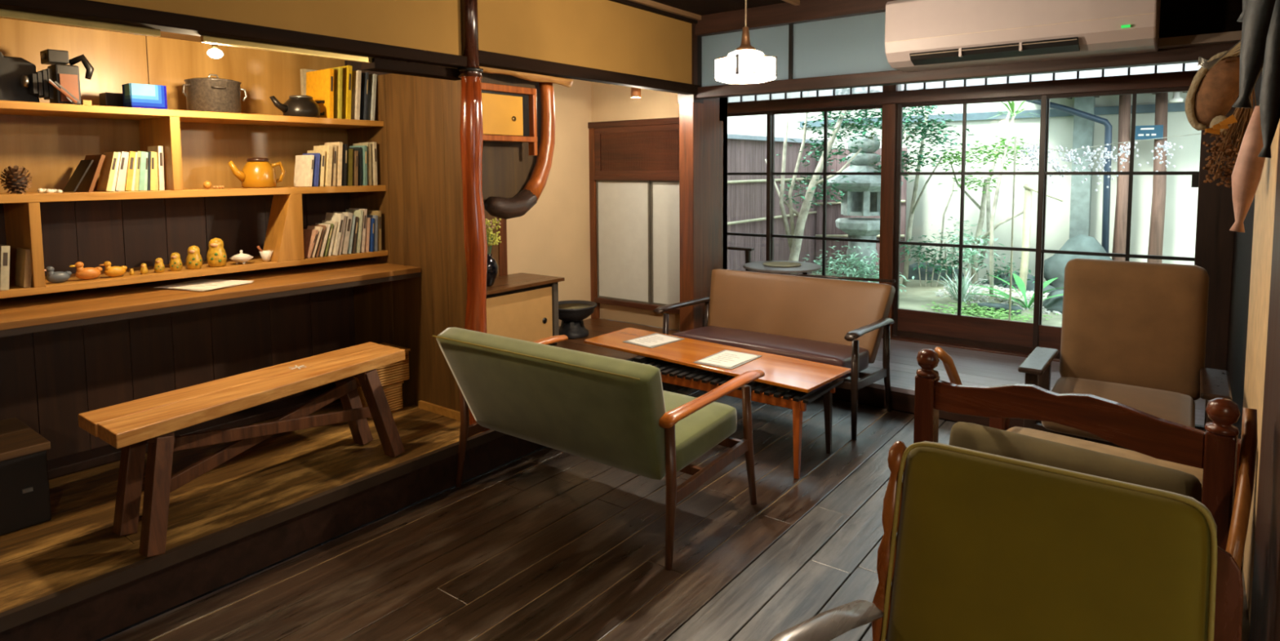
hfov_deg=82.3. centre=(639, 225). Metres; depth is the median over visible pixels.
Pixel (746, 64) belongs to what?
pendant lamp
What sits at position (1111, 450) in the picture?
seat cushion
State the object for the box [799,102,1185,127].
trim
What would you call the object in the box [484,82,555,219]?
log
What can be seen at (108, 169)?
book
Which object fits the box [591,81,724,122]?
wall
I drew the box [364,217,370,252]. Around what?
book
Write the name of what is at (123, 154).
book
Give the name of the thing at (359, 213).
book
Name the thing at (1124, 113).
trim
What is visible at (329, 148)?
book
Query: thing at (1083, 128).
trim
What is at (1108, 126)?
drainpipe
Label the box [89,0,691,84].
wall
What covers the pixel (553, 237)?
wall
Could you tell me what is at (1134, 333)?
armchair
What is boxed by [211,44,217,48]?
socket
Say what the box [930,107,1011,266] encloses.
tree
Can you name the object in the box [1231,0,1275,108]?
pod
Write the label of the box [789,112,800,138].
wall
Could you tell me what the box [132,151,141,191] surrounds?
book
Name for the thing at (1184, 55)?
trim
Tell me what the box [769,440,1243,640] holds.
armchair
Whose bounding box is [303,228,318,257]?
book
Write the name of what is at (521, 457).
trim
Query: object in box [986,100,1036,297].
tree
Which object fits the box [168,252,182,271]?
doll
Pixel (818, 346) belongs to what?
seat cushion
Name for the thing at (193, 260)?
doll
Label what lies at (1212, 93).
hanging basket
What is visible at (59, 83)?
camera
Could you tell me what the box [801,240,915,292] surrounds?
shrub
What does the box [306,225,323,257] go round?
book
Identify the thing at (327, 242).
book
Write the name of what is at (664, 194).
door panel
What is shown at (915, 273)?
rock
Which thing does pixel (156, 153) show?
book
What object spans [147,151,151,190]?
book
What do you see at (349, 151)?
book
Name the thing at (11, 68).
case
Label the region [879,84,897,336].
trim
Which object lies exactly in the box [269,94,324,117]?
teapot
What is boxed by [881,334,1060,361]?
trim
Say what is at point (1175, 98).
garden lamp
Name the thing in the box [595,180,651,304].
door panel
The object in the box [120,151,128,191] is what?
book
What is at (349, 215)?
book
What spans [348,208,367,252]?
book
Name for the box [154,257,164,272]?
doll
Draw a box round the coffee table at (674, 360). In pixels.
[583,327,851,479]
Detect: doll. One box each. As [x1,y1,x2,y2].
[128,268,134,275]
[139,262,147,274]
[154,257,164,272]
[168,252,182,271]
[186,245,202,269]
[206,237,226,266]
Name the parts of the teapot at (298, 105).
spout, lid, handle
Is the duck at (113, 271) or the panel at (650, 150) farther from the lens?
the panel at (650, 150)
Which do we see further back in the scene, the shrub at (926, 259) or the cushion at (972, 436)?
the shrub at (926, 259)
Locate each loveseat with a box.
[432,327,764,569]
[653,268,895,439]
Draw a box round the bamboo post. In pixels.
[1017,184,1063,291]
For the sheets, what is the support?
on the countertop
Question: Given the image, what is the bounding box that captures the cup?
[256,245,272,261]
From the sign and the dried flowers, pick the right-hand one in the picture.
the dried flowers
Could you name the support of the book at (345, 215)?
on the wall shelf
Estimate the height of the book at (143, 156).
0.173 m
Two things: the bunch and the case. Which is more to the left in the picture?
the case
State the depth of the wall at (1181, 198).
8.82 m
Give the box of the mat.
[763,262,801,266]
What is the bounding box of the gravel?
[934,277,1061,315]
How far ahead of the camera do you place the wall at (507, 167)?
4.15 m
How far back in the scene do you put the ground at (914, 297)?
7.92 m
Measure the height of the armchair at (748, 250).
0.898 m
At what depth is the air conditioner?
3.63 m
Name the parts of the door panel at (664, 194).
frame, frame, frame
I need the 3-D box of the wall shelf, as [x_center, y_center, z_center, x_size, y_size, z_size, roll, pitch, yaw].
[-2.876,-0.072,2.506,0.370,0.753,4.317,3,6,37]
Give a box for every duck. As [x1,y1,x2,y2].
[44,266,71,283]
[69,262,102,279]
[98,261,127,276]
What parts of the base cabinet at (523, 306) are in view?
door, finger pull, frame post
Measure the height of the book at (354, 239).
0.200 m
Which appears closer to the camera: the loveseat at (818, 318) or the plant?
the loveseat at (818, 318)
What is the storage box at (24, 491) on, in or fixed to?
on the platform
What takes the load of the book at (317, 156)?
on the wall shelf
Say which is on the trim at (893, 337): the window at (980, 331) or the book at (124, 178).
the window at (980, 331)
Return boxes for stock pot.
[182,74,247,113]
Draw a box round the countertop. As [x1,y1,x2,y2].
[0,258,421,337]
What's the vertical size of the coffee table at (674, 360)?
0.442 m
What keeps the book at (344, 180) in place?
on the wall shelf
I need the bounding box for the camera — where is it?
[21,48,93,105]
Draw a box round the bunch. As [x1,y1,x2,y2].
[485,217,501,253]
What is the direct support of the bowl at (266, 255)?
on the cup
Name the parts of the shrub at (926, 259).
stem, stem, stem, stem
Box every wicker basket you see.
[353,342,410,386]
[356,381,404,418]
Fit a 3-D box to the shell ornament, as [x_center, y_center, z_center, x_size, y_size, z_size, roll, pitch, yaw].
[-2.425,-0.141,3.009,0.030,0.025,0.081,3,6,37]
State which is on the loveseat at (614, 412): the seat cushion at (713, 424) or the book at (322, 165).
the seat cushion at (713, 424)
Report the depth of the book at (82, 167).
3.09 m
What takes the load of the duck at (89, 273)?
on the wall shelf
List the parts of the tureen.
lid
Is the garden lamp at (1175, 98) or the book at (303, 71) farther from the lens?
the garden lamp at (1175, 98)
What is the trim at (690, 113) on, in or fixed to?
attached to the wall at (607, 35)
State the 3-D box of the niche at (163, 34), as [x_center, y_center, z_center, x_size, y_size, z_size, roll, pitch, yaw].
[-2.807,-0.797,1.967,1.190,0.035,5.040,3,6,37]
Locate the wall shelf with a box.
[0,100,387,298]
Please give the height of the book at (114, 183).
0.170 m
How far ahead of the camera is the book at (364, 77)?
4.04 m
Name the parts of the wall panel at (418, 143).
skirting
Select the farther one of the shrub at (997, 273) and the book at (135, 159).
the shrub at (997, 273)
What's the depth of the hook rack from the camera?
2.75 m
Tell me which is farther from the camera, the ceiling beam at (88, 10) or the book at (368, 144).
the book at (368, 144)
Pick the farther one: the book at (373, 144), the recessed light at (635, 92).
the recessed light at (635, 92)
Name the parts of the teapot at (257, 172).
spout, lid, handle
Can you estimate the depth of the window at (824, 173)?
6.16 m
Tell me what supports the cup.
on the wall shelf
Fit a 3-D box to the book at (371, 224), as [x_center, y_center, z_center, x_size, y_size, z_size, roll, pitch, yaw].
[-1.539,0.051,4.110,0.141,0.185,0.023,3,6,37]
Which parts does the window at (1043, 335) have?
panel, rail, rail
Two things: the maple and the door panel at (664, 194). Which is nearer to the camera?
the door panel at (664, 194)
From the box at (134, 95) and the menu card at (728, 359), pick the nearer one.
the box at (134, 95)
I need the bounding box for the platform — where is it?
[0,318,683,640]
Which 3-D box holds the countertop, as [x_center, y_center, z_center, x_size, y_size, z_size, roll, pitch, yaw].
[-2.753,0.380,2.449,0.668,0.052,4.316,3,6,37]
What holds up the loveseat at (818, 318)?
on the floor at (548, 544)
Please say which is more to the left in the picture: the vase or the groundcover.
the vase
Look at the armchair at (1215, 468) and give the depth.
2.13 m
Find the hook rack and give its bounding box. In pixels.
[1197,40,1240,69]
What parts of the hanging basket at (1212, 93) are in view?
crown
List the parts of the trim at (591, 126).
rail, sill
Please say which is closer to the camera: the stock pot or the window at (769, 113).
the stock pot
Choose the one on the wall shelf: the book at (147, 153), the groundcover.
the book at (147, 153)
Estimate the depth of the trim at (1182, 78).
5.29 m
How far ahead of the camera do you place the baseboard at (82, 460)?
3.64 m
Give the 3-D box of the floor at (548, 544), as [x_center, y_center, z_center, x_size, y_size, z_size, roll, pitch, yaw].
[0.363,1.461,1.036,4.950,0.082,7.094,3,6,37]
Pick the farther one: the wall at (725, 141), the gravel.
the gravel
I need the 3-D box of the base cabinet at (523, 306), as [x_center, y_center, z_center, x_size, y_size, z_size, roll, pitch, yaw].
[-1.178,0.676,5.011,0.460,0.504,1.450,3,6,37]
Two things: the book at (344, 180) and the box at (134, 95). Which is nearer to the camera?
the box at (134, 95)
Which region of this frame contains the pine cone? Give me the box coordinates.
[0,164,32,194]
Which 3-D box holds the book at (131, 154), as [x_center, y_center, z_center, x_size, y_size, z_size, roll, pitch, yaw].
[-2.267,-0.239,3.226,0.121,0.173,0.048,3,6,37]
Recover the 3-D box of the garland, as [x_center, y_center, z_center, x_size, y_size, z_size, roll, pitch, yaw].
[3.756,0.140,5.974,1.316,1.750,0.153,3,6,38]
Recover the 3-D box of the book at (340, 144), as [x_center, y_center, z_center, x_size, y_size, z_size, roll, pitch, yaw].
[-1.671,-0.333,3.981,0.150,0.236,0.037,3,6,37]
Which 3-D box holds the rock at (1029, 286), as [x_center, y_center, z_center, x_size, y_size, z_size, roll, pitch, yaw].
[4.394,0.695,8.445,0.829,0.324,0.519,3,6,37]
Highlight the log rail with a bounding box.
[479,66,573,87]
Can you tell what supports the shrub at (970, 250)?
on the ground at (914, 297)
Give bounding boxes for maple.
[916,136,1039,284]
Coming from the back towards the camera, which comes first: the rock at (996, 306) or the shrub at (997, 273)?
the shrub at (997, 273)
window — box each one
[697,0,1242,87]
[727,62,1200,102]
[727,111,772,260]
[771,105,882,275]
[893,95,1049,353]
[1032,86,1199,358]
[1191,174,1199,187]
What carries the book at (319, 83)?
on the wall shelf
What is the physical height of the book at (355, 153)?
0.190 m
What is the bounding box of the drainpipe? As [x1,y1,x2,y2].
[1026,99,1112,253]
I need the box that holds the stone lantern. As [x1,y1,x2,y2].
[827,130,903,283]
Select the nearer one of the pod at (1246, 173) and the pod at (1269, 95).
the pod at (1269, 95)
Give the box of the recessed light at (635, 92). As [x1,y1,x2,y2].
[631,87,640,97]
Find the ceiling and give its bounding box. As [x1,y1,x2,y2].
[628,0,799,20]
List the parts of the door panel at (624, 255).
frame, frame, frame, frame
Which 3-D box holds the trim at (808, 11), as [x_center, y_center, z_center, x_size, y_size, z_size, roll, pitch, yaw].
[1.626,-1.348,4.254,3.045,0.150,0.100,3,6,37]
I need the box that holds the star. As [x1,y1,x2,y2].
[288,364,306,369]
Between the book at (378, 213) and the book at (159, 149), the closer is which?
the book at (159, 149)
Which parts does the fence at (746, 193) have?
bamboo rail, bamboo rail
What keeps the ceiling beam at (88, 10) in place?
attached to the wall at (607, 35)
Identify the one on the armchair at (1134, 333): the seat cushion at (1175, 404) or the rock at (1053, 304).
the seat cushion at (1175, 404)
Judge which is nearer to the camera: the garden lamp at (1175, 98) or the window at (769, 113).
the window at (769, 113)
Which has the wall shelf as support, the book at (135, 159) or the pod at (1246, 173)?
the book at (135, 159)
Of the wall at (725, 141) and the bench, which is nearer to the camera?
the bench
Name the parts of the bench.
leg, leg, leg, leg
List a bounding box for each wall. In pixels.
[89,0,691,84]
[346,60,591,326]
[480,72,541,205]
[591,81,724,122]
[650,97,727,269]
[702,97,727,327]
[727,113,790,137]
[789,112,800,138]
[800,91,1200,281]
[1226,68,1279,623]
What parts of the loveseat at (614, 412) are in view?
leg, rail, armrest, backrest, leg, rail, armrest, rail, rail, leg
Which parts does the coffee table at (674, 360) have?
rail, leg, rail, leg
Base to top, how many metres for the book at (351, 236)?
0.208 m
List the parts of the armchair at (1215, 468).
post, leg, wavy rail, post, leg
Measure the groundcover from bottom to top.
0.086 m
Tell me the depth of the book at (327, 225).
3.85 m
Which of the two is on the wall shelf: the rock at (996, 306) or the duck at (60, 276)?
the duck at (60, 276)
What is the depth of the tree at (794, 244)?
8.13 m
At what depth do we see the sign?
7.91 m
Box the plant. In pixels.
[966,273,1063,308]
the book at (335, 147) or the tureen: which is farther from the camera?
the book at (335, 147)
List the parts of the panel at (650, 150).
frame, frame, frame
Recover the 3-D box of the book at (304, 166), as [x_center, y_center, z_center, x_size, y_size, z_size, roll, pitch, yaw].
[-1.774,-0.287,3.863,0.166,0.165,0.032,3,6,37]
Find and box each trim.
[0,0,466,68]
[94,382,958,640]
[361,57,461,80]
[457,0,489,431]
[478,49,699,94]
[497,217,507,275]
[587,117,679,319]
[608,0,697,23]
[677,23,703,103]
[679,102,702,331]
[695,0,896,35]
[695,42,1239,98]
[727,70,1198,113]
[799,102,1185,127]
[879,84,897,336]
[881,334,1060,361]
[1069,96,1095,239]
[1111,94,1131,261]
[1146,92,1168,262]
[1194,95,1239,370]
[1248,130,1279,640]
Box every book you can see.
[0,244,9,289]
[14,247,31,287]
[62,160,93,191]
[75,154,105,191]
[96,151,119,191]
[111,151,121,191]
[115,151,126,191]
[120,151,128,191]
[124,151,135,191]
[131,151,137,191]
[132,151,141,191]
[138,151,146,191]
[144,151,148,190]
[147,146,164,190]
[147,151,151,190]
[150,151,155,190]
[155,151,158,190]
[293,155,314,186]
[300,68,316,95]
[302,152,319,186]
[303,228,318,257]
[306,68,333,118]
[306,150,325,186]
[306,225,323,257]
[311,224,325,257]
[313,145,333,186]
[315,222,330,257]
[319,144,337,186]
[319,222,333,256]
[321,220,337,255]
[324,142,342,186]
[324,212,344,255]
[326,65,351,119]
[333,66,342,118]
[333,211,352,253]
[337,214,346,254]
[341,143,346,186]
[345,208,363,253]
[346,146,361,185]
[346,148,352,185]
[346,215,355,253]
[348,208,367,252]
[349,145,367,185]
[351,70,361,119]
[351,216,358,253]
[352,142,371,185]
[352,151,358,185]
[358,142,377,185]
[360,72,368,119]
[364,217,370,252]
[366,74,377,120]
[366,209,381,250]
[366,214,377,251]
[368,217,373,251]
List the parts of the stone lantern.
opening frame, opening frame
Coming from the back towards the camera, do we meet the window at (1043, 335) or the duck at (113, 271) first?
the window at (1043, 335)
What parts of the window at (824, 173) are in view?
rail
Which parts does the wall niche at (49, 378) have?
panel, panel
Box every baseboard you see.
[47,386,340,479]
[600,302,679,330]
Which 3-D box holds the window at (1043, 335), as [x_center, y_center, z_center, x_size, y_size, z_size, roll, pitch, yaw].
[3.175,0.029,4.890,0.930,1.855,0.034,3,6,37]
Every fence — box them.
[727,133,823,274]
[814,147,907,276]
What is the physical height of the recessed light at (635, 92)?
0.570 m
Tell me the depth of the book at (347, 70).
3.96 m
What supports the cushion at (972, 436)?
on the armchair at (1215, 468)
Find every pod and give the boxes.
[1229,106,1265,232]
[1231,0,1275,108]
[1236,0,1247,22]
[1257,0,1279,157]
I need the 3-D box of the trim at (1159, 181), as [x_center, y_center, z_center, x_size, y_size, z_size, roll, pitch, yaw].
[5.631,-0.293,7.969,0.150,2.282,0.140,3,6,37]
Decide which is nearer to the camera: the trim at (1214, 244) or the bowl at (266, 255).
the bowl at (266, 255)
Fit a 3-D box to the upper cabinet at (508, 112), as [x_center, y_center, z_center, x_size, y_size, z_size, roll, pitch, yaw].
[-0.790,-0.570,3.981,0.123,0.375,0.525,3,6,37]
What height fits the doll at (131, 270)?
0.030 m
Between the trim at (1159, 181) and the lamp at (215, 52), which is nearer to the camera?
the lamp at (215, 52)
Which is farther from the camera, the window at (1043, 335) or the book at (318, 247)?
the window at (1043, 335)
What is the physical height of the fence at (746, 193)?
1.880 m
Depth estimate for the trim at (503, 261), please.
5.53 m
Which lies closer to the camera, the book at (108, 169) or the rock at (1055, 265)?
the book at (108, 169)
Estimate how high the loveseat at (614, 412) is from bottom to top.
0.783 m
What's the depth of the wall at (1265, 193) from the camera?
2.79 m
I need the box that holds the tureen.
[229,249,253,264]
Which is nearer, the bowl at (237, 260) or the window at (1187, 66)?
the bowl at (237, 260)
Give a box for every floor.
[102,385,1249,640]
[606,319,1205,428]
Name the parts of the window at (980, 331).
rail, panel, rail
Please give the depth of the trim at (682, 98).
5.15 m
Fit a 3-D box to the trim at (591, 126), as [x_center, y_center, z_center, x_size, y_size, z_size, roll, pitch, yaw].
[0.074,-0.010,5.998,1.250,1.705,0.080,3,6,37]
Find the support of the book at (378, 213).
on the wall shelf
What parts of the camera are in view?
bed rail, leather panel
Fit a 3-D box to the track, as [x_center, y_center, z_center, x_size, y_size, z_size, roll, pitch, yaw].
[-1.888,-0.671,2.324,0.055,0.055,2.700,3,6,37]
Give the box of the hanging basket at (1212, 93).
[1185,50,1239,137]
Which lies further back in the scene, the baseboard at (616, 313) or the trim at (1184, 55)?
the baseboard at (616, 313)
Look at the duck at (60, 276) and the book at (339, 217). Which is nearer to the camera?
the duck at (60, 276)
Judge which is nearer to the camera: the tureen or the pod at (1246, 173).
the pod at (1246, 173)
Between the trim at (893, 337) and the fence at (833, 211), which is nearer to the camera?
the trim at (893, 337)
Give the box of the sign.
[1134,124,1163,139]
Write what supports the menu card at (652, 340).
on the coffee table at (674, 360)
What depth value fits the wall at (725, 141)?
5.67 m
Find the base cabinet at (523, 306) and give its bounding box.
[486,272,564,345]
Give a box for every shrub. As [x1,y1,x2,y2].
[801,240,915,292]
[899,232,967,286]
[934,218,1004,287]
[962,253,1035,286]
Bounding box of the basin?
[558,300,597,338]
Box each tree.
[764,106,932,261]
[859,105,975,285]
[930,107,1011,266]
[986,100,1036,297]
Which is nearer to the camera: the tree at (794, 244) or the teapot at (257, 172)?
the teapot at (257, 172)
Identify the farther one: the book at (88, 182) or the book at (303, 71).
the book at (303, 71)
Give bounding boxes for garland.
[1008,133,1200,319]
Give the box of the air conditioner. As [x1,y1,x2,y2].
[884,0,1241,72]
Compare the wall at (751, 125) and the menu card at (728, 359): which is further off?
the wall at (751, 125)
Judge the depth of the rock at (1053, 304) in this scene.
7.41 m
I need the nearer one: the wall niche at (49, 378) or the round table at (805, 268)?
the wall niche at (49, 378)
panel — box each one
[347,66,469,421]
[594,124,679,176]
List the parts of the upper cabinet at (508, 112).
door, rail, rail, post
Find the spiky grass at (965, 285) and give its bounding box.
[925,266,1001,302]
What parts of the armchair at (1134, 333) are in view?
leg, armrest, leg, seat rail, backrest, seat rail, leg, leg, armrest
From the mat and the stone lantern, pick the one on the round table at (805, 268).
the mat
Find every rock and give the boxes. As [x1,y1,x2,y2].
[907,262,964,279]
[973,302,1022,315]
[982,271,1057,293]
[1042,289,1063,313]
[1043,234,1112,289]
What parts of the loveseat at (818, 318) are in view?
leg, armrest, leg, backrest, rail, leg, rail, armrest, rail, leg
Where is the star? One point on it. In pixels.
(295, 366)
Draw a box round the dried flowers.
[1202,88,1256,187]
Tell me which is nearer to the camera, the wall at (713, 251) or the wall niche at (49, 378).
the wall niche at (49, 378)
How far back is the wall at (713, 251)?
5.51 m
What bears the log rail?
attached to the wall at (607, 35)
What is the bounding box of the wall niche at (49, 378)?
[0,17,355,460]
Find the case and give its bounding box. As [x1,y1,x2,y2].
[0,51,39,102]
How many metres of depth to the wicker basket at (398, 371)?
3.94 m
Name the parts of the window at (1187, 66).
pane, pane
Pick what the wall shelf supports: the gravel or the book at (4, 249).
the book at (4, 249)
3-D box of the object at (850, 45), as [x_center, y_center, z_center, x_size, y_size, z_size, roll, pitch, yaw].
[1.628,-1.093,4.274,3.045,0.360,0.040,3,6,37]
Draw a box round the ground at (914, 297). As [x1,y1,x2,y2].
[809,272,1062,326]
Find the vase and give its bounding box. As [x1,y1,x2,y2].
[486,253,498,286]
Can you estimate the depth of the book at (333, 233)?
3.89 m
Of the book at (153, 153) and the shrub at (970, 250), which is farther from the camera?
the shrub at (970, 250)
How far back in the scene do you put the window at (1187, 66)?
5.30 m
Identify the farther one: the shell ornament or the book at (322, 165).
the book at (322, 165)
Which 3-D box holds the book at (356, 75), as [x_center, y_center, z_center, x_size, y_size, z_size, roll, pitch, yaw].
[-1.615,-0.715,4.059,0.200,0.271,0.042,3,6,37]
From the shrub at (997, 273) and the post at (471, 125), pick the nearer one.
the post at (471, 125)
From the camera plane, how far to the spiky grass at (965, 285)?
7.80 m
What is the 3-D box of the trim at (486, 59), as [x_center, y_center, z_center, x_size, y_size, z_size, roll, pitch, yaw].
[-0.230,-0.891,4.381,0.080,0.065,2.080,3,6,37]
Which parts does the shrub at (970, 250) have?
stem, stem, stem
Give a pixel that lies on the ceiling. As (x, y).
(691, 9)
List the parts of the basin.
bowl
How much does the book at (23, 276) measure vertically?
0.152 m
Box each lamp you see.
[207,44,222,58]
[714,0,777,84]
[1168,92,1183,102]
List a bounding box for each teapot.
[227,157,285,187]
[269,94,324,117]
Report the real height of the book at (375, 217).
0.200 m
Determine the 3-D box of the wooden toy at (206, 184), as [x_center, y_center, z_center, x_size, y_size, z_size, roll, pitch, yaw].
[-2.026,-0.193,3.481,0.036,0.038,0.093,3,6,37]
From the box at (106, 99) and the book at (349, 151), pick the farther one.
the book at (349, 151)
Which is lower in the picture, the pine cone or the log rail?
the pine cone
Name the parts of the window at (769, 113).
rail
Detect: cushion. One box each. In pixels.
[662,390,736,472]
[672,325,869,379]
[949,421,1201,502]
[1005,426,1203,488]
[1041,376,1195,441]
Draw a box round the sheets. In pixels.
[154,279,252,291]
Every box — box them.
[0,417,51,535]
[98,92,123,106]
[121,83,167,109]
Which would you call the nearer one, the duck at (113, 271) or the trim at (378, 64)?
the duck at (113, 271)
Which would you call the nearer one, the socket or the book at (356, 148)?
the socket
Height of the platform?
0.199 m
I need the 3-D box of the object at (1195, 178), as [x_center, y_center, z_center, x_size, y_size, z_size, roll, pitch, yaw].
[3.492,-0.278,4.592,0.050,0.080,0.020,3,6,37]
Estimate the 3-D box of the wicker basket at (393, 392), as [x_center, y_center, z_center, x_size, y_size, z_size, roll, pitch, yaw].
[-1.444,0.930,3.988,0.220,0.159,0.220,3,6,37]
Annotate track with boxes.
[0,8,406,62]
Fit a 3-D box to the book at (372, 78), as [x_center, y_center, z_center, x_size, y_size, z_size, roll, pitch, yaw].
[-1.557,-0.715,4.133,0.200,0.260,0.042,3,6,37]
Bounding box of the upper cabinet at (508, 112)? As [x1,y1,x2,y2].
[480,82,537,155]
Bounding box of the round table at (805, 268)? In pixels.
[742,260,822,274]
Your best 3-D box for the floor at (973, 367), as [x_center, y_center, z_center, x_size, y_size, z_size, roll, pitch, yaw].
[1.837,1.010,5.320,5.200,0.141,1.561,3,6,37]
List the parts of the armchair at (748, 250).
armrest, leg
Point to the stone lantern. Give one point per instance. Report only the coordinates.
(864, 199)
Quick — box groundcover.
[921,299,1058,322]
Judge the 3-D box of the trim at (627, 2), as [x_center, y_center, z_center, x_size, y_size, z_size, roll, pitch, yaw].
[-1.725,-1.213,2.357,0.050,0.060,7.020,3,6,37]
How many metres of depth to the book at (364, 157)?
4.05 m
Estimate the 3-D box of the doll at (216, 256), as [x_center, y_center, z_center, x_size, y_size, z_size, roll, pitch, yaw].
[-2.014,0.127,3.482,0.087,0.137,0.083,3,6,37]
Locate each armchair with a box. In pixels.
[727,246,754,271]
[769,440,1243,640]
[913,346,1257,578]
[1017,257,1232,450]
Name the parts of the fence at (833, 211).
bamboo rail, bamboo rail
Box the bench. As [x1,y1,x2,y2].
[77,342,404,556]
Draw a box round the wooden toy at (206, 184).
[203,181,224,188]
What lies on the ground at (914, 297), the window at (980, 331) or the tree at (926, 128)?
the tree at (926, 128)
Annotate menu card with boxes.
[622,333,684,347]
[693,349,761,369]
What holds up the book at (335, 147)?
on the wall shelf
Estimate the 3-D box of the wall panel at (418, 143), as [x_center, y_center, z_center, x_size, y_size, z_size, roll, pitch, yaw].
[-1.288,0.085,4.045,1.120,1.835,0.060,3,6,37]
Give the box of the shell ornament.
[36,188,62,192]
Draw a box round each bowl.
[229,257,253,262]
[259,249,272,261]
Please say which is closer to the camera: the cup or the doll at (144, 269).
the doll at (144, 269)
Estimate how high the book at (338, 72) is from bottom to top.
0.275 m
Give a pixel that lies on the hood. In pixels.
(48, 56)
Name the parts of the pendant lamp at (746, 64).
lamp shade, cord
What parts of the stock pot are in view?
handle, lid, lid handle, handle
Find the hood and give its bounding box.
[40,48,69,65]
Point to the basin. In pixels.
(571, 313)

